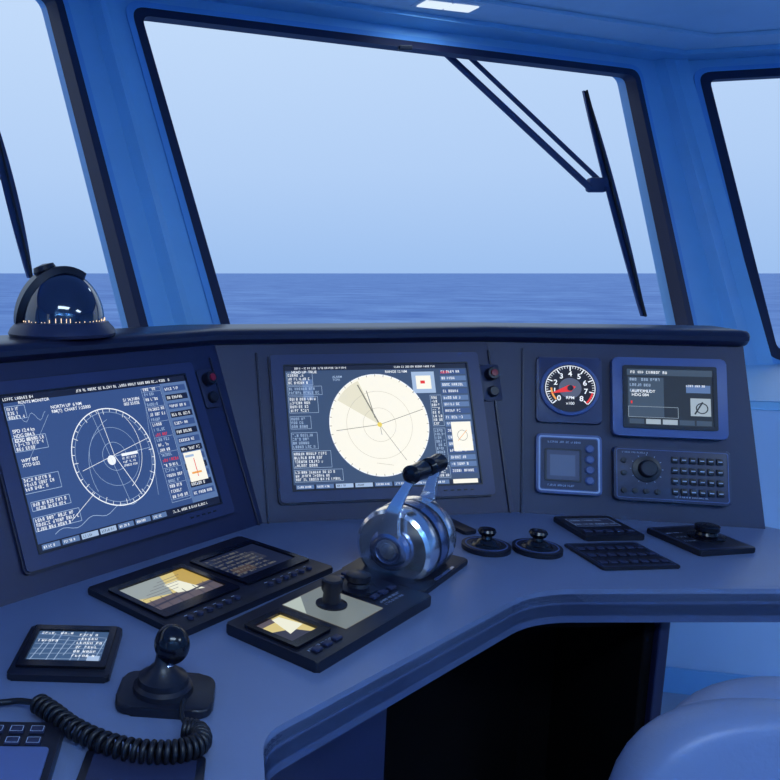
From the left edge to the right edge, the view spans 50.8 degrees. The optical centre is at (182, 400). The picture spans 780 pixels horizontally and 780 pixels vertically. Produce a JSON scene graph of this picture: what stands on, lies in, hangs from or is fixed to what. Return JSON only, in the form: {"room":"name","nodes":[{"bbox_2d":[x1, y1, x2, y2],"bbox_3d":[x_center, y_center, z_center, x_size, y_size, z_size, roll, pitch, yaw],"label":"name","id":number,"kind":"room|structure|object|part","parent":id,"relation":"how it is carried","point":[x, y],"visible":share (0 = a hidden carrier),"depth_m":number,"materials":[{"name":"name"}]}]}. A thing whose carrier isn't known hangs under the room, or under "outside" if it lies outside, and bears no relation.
{"room":"control cabin","nodes":[
{"label":"control cabin","id":0,"kind":"room"},
{"bbox_2d":[35,0,779,327],"bbox_3d":[1.644,-0.751,2.228,9.362,1.580,4.379,0,9,0],"label":"wall","id":1,"kind":"structure","parent":0,"point":[705,303],"depth_m":3.20,"materials":[{"name":"blue paint"}]},
{"bbox_2d":[63,0,153,326],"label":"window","id":2,"kind":"structure","parent":1,"relation":"in","point":[66,4],"depth_m":2.70,"materials":[{"name":"glass"},{"name":"black rubber"}]},
{"bbox_2d":[41,0,147,327],"bbox_3d":[-1.389,-0.602,1.686,2.650,1.428,2.681,0,9,0],"label":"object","id":3,"kind":"structure","parent":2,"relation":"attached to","point":[122,265],"depth_m":2.69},
{"bbox_3d":[-1.400,-0.603,1.697,2.542,1.356,2.568,0,9,0],"label":"glass","id":4,"kind":"object","parent":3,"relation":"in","visible":0},
{"bbox_2d":[0,133,32,277],"bbox_3d":[-0.652,-0.753,2.511,0.362,0.707,0.255,0,9,0],"label":"windshield wiper","id":5,"kind":"object","parent":4,"relation":"attached to","point":[6,176],"visible":0.88,"depth_m":2.50,"materials":[{"name":"metal"}]},
{"bbox_2d":[88,0,203,324],"bbox_3d":[-0.129,-0.839,2.820,0.535,1.560,0.768,0,9,0],"label":"window pillar","id":6,"kind":"structure","parent":1,"relation":"attached to","point":[176,276],"depth_m":2.79,"materials":[{"name":"blue paint"}]},
{"bbox_2d":[126,1,697,324],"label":"window","id":7,"kind":"structure","parent":1,"relation":"in","point":[131,7],"depth_m":3.19,"materials":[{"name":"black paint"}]},
{"bbox_2d":[398,45,412,50],"bbox_3d":[0.989,-1.568,3.454,0.060,0.020,0.030,0,9,0],"label":"window latch","id":8,"kind":"structure","parent":7,"relation":"attached to","point":[400,47],"depth_m":3.44,"materials":[{"name":"black plastic"}]},
{"bbox_2d":[134,7,693,324],"bbox_3d":[1.066,-0.877,3.362,2.561,1.428,1.614,0,9,0],"label":"gasket","id":9,"kind":"object","parent":7,"relation":"attached to","point":[679,299],"visible":0.46,"depth_m":3.54,"materials":[{"name":"black rubber"}]},
{"bbox_2d":[203,0,779,60],"bbox_3d":[1.673,-1.514,2.260,9.236,0.045,3.816,0,9,0],"label":"trim","id":10,"kind":"structure","parent":1,"relation":"attached to","point":[326,8],"depth_m":3.60,"materials":[{"name":"blue paint"}]},
{"bbox_2d":[445,57,646,316],"bbox_3d":[1.691,-1.076,3.782,0.929,1.299,0.600,0,9,0],"label":"windshield wiper","id":11,"kind":"object","parent":1,"relation":"attached to","point":[595,184],"visible":0.86,"depth_m":3.79,"materials":[{"name":"metal"}]},
{"bbox_3d":[1.614,-1.380,3.780,0.779,0.697,0.030,1,9,6],"label":"arm","id":12,"kind":"part","parent":11,"relation":"part of"},
{"bbox_3d":[1.712,-1.409,3.824,0.721,0.656,0.022,1,9,6],"label":"arm","id":13,"kind":"part","parent":11,"relation":"part of"},
{"bbox_3d":[2.103,-0.992,3.800,0.073,1.124,0.596,-1,9,-7],"label":"blade","id":14,"kind":"part","parent":11,"relation":"part of","materials":[{"name":"black rubber"}]},
{"bbox_2d":[337,0,779,49],"bbox_3d":[1.704,-1.504,2.120,9.101,0.020,3.802,0,9,0],"label":"trim","id":15,"kind":"structure","parent":1,"relation":"attached to","point":[494,11],"depth_m":3.60,"materials":[{"name":"paint"}]},
{"bbox_2d":[654,58,773,364],"bbox_3d":[2.591,-1.007,3.842,0.222,1.560,0.935,0,9,0],"label":"window pillar","id":16,"kind":"structure","parent":1,"relation":"attached to","point":[735,296],"depth_m":3.78,"materials":[{"name":"blue paint"}]},
{"bbox_2d":[693,63,779,363],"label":"window","id":17,"kind":"structure","parent":1,"relation":"in","point":[697,76],"depth_m":3.99,"materials":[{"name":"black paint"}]},
{"bbox_2d":[700,68,779,359],"bbox_3d":[4.244,-0.894,3.462,3.112,1.428,1.534,0,9,0],"label":"gasket","id":18,"kind":"object","parent":17,"relation":"attached to","point":[707,78],"visible":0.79,"depth_m":3.85,"materials":[{"name":"black rubber"}]},
{"bbox_2d":[746,364,779,410],"bbox_3d":[1.821,0.102,1.996,8.599,0.030,3.475,0,9,0],"label":"trim","id":19,"kind":"structure","parent":1,"relation":"attached to","point":[763,380],"depth_m":2.84,"materials":[{"name":"blue paint"}]},
{"bbox_2d":[411,0,485,12],"bbox_3d":[1.132,-1.696,3.315,0.300,0.029,0.120,-3,10,-17],"label":"ceiling light","id":20,"kind":"object","parent":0,"point":[446,5],"depth_m":3.30,"materials":[{"name":"white plastic"}]},
{"bbox_2d":[497,0,779,33],"bbox_3d":[1.487,-1.318,0.772,9.691,0.109,7.151,0,9,0],"label":"ceiling","id":21,"kind":"structure","parent":0,"point":[705,16],"depth_m":3.45,"materials":[{"name":"paint"}]},
{"bbox_2d":[660,692,689,714],"bbox_3d":[1.600,1.318,1.230,8.000,0.100,8.000,0,9,0],"label":"floor","id":22,"kind":"structure","parent":0,"point":[670,701],"depth_m":2.67,"materials":[{"name":"plastic"}]},
{"bbox_2d":[0,322,779,779],"bbox_3d":[0.261,0.529,1.741,2.779,1.291,1.864,0,9,0],"label":"console","id":23,"kind":"object","parent":22,"relation":"on","point":[517,666],"depth_m":1.95,"materials":[{"name":"plastic"}]},
{"bbox_2d":[0,722,63,779],"bbox_3d":[-0.267,0.499,1.081,0.178,0.022,0.160,0,9,1],"label":"telephone base","id":24,"kind":"object","parent":23,"relation":"on","point":[28,750],"visible":0.96,"depth_m":1.09,"materials":[{"name":"black plastic"}]},
{"bbox_2d":[8,263,115,339],"bbox_3d":[-0.310,-0.259,1.984,0.276,0.185,0.276,-1,9,-8],"label":"compass","id":25,"kind":"object","parent":23,"relation":"on","point":[57,302],"visible":1,"depth_m":1.91,"materials":[{"name":"grey plastic"}]},
{"bbox_2d":[7,624,121,682],"bbox_3d":[-0.207,0.450,1.397,0.175,0.017,0.187,0,9,3],"label":"display","id":26,"kind":"object","parent":23,"relation":"on","point":[48,653],"visible":1,"depth_m":1.37,"materials":[{"name":"black plastic"}]},
{"bbox_3d":[-0.207,0.444,1.403,0.156,0.006,0.155,0,9,3],"label":"frame","id":27,"kind":"part","parent":26,"relation":"part of","materials":[{"name":"black plastic"}]},
{"bbox_2d":[0,694,212,764],"bbox_3d":[-0.154,0.479,1.148,0.394,0.036,0.171,0,9,0],"label":"coiled phone cord","id":28,"kind":"object","parent":23,"relation":"on","point":[195,741],"visible":1,"depth_m":1.10,"materials":[{"name":"rubber"}]},
{"bbox_2d":[0,361,233,574],"bbox_3d":[-0.157,0.131,1.889,0.641,0.401,0.191,-8,13,-42],"label":"monitor","id":29,"kind":"object","parent":23,"relation":"on","point":[92,463],"visible":1,"depth_m":1.85,"materials":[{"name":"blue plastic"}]},
{"bbox_2d":[76,749,205,779],"bbox_3d":[-0.058,0.513,1.043,0.170,0.009,0.120,1,9,6],"label":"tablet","id":30,"kind":"object","parent":23,"relation":"on","point":[95,766],"visible":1,"depth_m":1.06,"materials":[{"name":"black plastic"}]},
{"bbox_2d":[115,624,214,719],"bbox_3d":[-0.027,0.422,1.246,0.155,0.122,0.115,1,9,7],"label":"joystick","id":31,"kind":"object","parent":23,"relation":"on","point":[157,690],"visible":0.99,"depth_m":1.23,"materials":[{"name":"black plastic"}]},
{"bbox_2d":[195,369,221,408],"bbox_3d":[0.080,-0.038,2.142,0.060,0.115,0.078,-8,13,-42],"label":"module","id":32,"kind":"object","parent":23,"relation":"on","point":[206,379],"visible":0.98,"depth_m":2.14,"materials":[{"name":"grey plastic"}]},
{"bbox_3d":[0.085,-0.010,2.141,0.032,0.032,0.014,-8,-11,-42],"label":"dimmer knob","id":33,"kind":"part","parent":32,"relation":"part of","materials":[{"name":"black plastic"}]},
{"bbox_2d":[88,536,332,635],"bbox_3d":[0.070,0.395,1.724,0.485,0.020,0.292,-9,13,-43],"label":"panel","id":34,"kind":"object","parent":23,"relation":"on","point":[198,590],"visible":0.98,"depth_m":1.68,"materials":[{"name":"black plastic"}]},
{"bbox_3d":[-0.019,0.401,1.650,0.216,0.006,0.185,-9,13,-43],"label":"screen frame","id":35,"kind":"part","parent":34,"relation":"part of","materials":[{"name":"black plastic"}]},
{"bbox_3d":[0.156,0.374,1.813,0.216,0.006,0.185,-9,13,-43],"label":"screen frame","id":36,"kind":"part","parent":34,"relation":"part of","materials":[{"name":"black plastic"}]},
{"bbox_2d":[226,568,430,672],"bbox_3d":[0.298,0.396,1.539,0.400,0.079,0.214,-9,13,-44],"label":"control panel","id":37,"kind":"object","parent":23,"relation":"on","point":[313,627],"visible":1,"depth_m":1.50,"materials":[{"name":"black plastic"}]},
{"bbox_3d":[0.195,0.425,1.451,0.105,0.007,0.125,-9,13,-44],"label":"display frame","id":38,"kind":"part","parent":37,"relation":"part of","materials":[{"name":"black plastic"}]},
{"bbox_3d":[0.298,0.382,1.554,0.063,0.057,0.063,-9,13,-44],"label":"knob","id":39,"kind":"part","parent":37,"relation":"part of","materials":[{"name":"black plastic"}]},
{"bbox_3d":[0.369,0.380,1.636,0.078,0.035,0.078,-9,13,-44],"label":"knob","id":40,"kind":"part","parent":37,"relation":"part of","materials":[{"name":"black plastic"}]},
{"bbox_2d":[267,351,495,504],"bbox_3d":[0.572,0.070,2.230,0.641,0.408,0.172,-1,9,-8],"label":"monitor","id":41,"kind":"object","parent":23,"relation":"on","point":[346,427],"visible":0.97,"depth_m":2.23,"materials":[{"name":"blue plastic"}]},
{"bbox_3d":[0.237,0.127,2.029,2.895,0.510,0.922,-4,10,-21],"label":"instrument panel","id":42,"kind":"part","parent":23,"relation":"part of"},
{"bbox_2d":[342,453,467,593],"bbox_3d":[0.518,0.260,1.786,0.200,0.267,0.256,8,12,40],"label":"lever","id":43,"kind":"object","parent":23,"relation":"on","point":[407,541],"visible":0.98,"depth_m":1.72,"materials":[{"name":"silver metal"}]},
{"bbox_3d":[0.469,0.251,1.718,0.078,0.166,0.035,8,12,40],"label":"lever arm","id":44,"kind":"part","parent":43,"relation":"part of","materials":[{"name":"metal"}]},
{"bbox_3d":[0.518,0.385,1.807,0.200,0.012,0.256,8,12,40],"label":"plate","id":45,"kind":"part","parent":43,"relation":"part of","materials":[{"name":"black plastic"}]},
{"bbox_3d":[0.576,0.231,1.841,0.078,0.166,0.035,8,12,40],"label":"lever arm","id":46,"kind":"part","parent":43,"relation":"part of","materials":[{"name":"metal"}]},
{"bbox_3d":[0.739,0.338,2.100,0.039,0.010,0.123,-3,10,-18],"label":"switch strip","id":47,"kind":"part","parent":23,"relation":"part of","materials":[{"name":"black plastic"}]},
{"bbox_2d":[461,526,510,556],"bbox_3d":[0.756,0.343,1.933,0.116,0.054,0.120,2,10,11],"label":"joystick","id":48,"kind":"object","parent":23,"relation":"on","point":[484,545],"visible":1,"depth_m":1.91,"materials":[{"name":"black plastic"}]},
{"bbox_2d":[479,364,502,400],"bbox_3d":[0.916,-0.056,2.293,0.060,0.116,0.073,-1,9,-8],"label":"module","id":49,"kind":"object","parent":23,"relation":"on","point":[490,374],"visible":1,"depth_m":2.30,"materials":[{"name":"grey plastic"}]},
{"bbox_3d":[0.917,-0.028,2.291,0.032,0.032,0.014,-1,-12,-8],"label":"dimmer knob","id":50,"kind":"part","parent":49,"relation":"part of","materials":[{"name":"black plastic"}]},
{"bbox_2d":[512,528,562,559],"bbox_3d":[0.877,0.346,1.919,0.116,0.054,0.120,2,10,11],"label":"joystick","id":51,"kind":"object","parent":23,"relation":"on","point":[536,547],"visible":1,"depth_m":1.90,"materials":[{"name":"black plastic"}]},
{"bbox_2d":[535,357,601,424],"bbox_3d":[1.117,-0.032,2.245,0.174,0.193,0.094,2,10,14],"label":"gauge","id":52,"kind":"object","parent":23,"relation":"on","point":[568,389],"visible":1,"depth_m":2.24,"materials":[{"name":"grey plastic"}]},
{"bbox_2d":[535,433,601,495],"bbox_3d":[1.099,0.181,2.213,0.172,0.170,0.083,2,10,14],"label":"control panel display","id":53,"kind":"object","parent":23,"relation":"on","point":[569,464],"visible":1,"depth_m":2.21,"materials":[{"name":"grey plastic"}]},
{"bbox_2d":[553,516,644,540],"bbox_3d":[1.108,0.338,2.074,0.157,0.018,0.165,0,9,-3],"label":"panel","id":54,"kind":"object","parent":23,"relation":"on","point":[587,528],"visible":1,"depth_m":2.05,"materials":[{"name":"black plastic"}]},
{"bbox_2d":[564,542,679,570],"bbox_3d":[1.060,0.374,1.882,0.190,0.010,0.168,-1,9,-4],"label":"panel","id":55,"kind":"object","parent":23,"relation":"on","point":[607,556],"visible":1,"depth_m":1.87,"materials":[{"name":"black plastic"}]},
{"bbox_3d":[1.085,0.779,2.013,0.025,0.710,0.440,0,9,0],"label":"support panel","id":56,"kind":"part","parent":23,"relation":"part of","materials":[{"name":"plastic"}]},
{"bbox_2d":[610,357,728,440],"bbox_3d":[1.365,-0.007,2.185,0.288,0.223,0.102,2,10,14],"label":"display","id":57,"kind":"object","parent":23,"relation":"on","point":[670,398],"visible":1,"depth_m":2.17,"materials":[{"name":"grey plastic"}]},
{"bbox_2d":[611,446,731,505],"bbox_3d":[1.349,0.206,2.140,0.289,0.156,0.093,2,10,14],"label":"radio","id":58,"kind":"object","parent":23,"relation":"on","point":[665,475],"visible":1,"depth_m":2.14,"materials":[{"name":"grey plastic"}]},
{"bbox_3d":[1.286,0.189,2.147,0.072,0.072,0.025,2,-10,14],"label":"tuning knob","id":59,"kind":"part","parent":58,"relation":"part of","materials":[{"name":"black plastic"}]},
{"bbox_2d":[647,522,755,556],"bbox_3d":[1.318,0.340,1.979,0.156,0.047,0.179,-2,9,-9],"label":"control panel","id":60,"kind":"object","parent":23,"relation":"on","point":[703,539],"visible":1,"depth_m":1.96,"materials":[{"name":"black plastic"}]},
{"bbox_3d":[1.337,0.332,1.981,0.084,0.033,0.084,-2,9,-9],"label":"knob","id":61,"kind":"part","parent":60,"relation":"part of","materials":[{"name":"black plastic"}]},
{"bbox_2d":[609,676,779,779],"bbox_3d":[0.971,0.826,1.315,0.670,0.842,0.520,1,9,6],"label":"chair","id":62,"kind":"object","parent":22,"relation":"on","point":[729,729],"visible":1,"depth_m":1.09,"materials":[{"name":"leather"}]},
{"bbox_2d":[676,676,779,707],"bbox_3d":[0.995,0.618,1.173,0.540,0.380,0.146,1,9,6],"label":"backrest cushion","id":63,"kind":"object","parent":62,"relation":"on","point":[756,691],"depth_m":1.17,"materials":[{"name":"leather"}]},
{"bbox_2d":[666,410,779,675],"bbox_3d":[1.222,0.651,1.865,6.001,1.009,1.921,0,9,0],"label":"wall","id":64,"kind":"structure","parent":0,"point":[744,648],"depth_m":2.65,"materials":[{"name":"blue paint"}]},
{"bbox_2d":[663,666,753,694],"bbox_3d":[2.165,1.019,2.460,4.115,0.089,0.738,0,9,0],"label":"baseboard","id":65,"kind":"structure","parent":64,"relation":"attached to","point":[685,681],"depth_m":2.69,"materials":[{"name":"blue paint"}]},
{"label":"outside","id":66,"kind":"structure","parent":0,"visible":0},
{"bbox_2d":[0,273,779,347],"bbox_3d":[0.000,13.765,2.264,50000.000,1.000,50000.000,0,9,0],"label":"sea","id":67,"kind":"structure","parent":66,"point":[249,298],"depth_m":431.43,"materials":[{"name":"liquid"}]}
]}

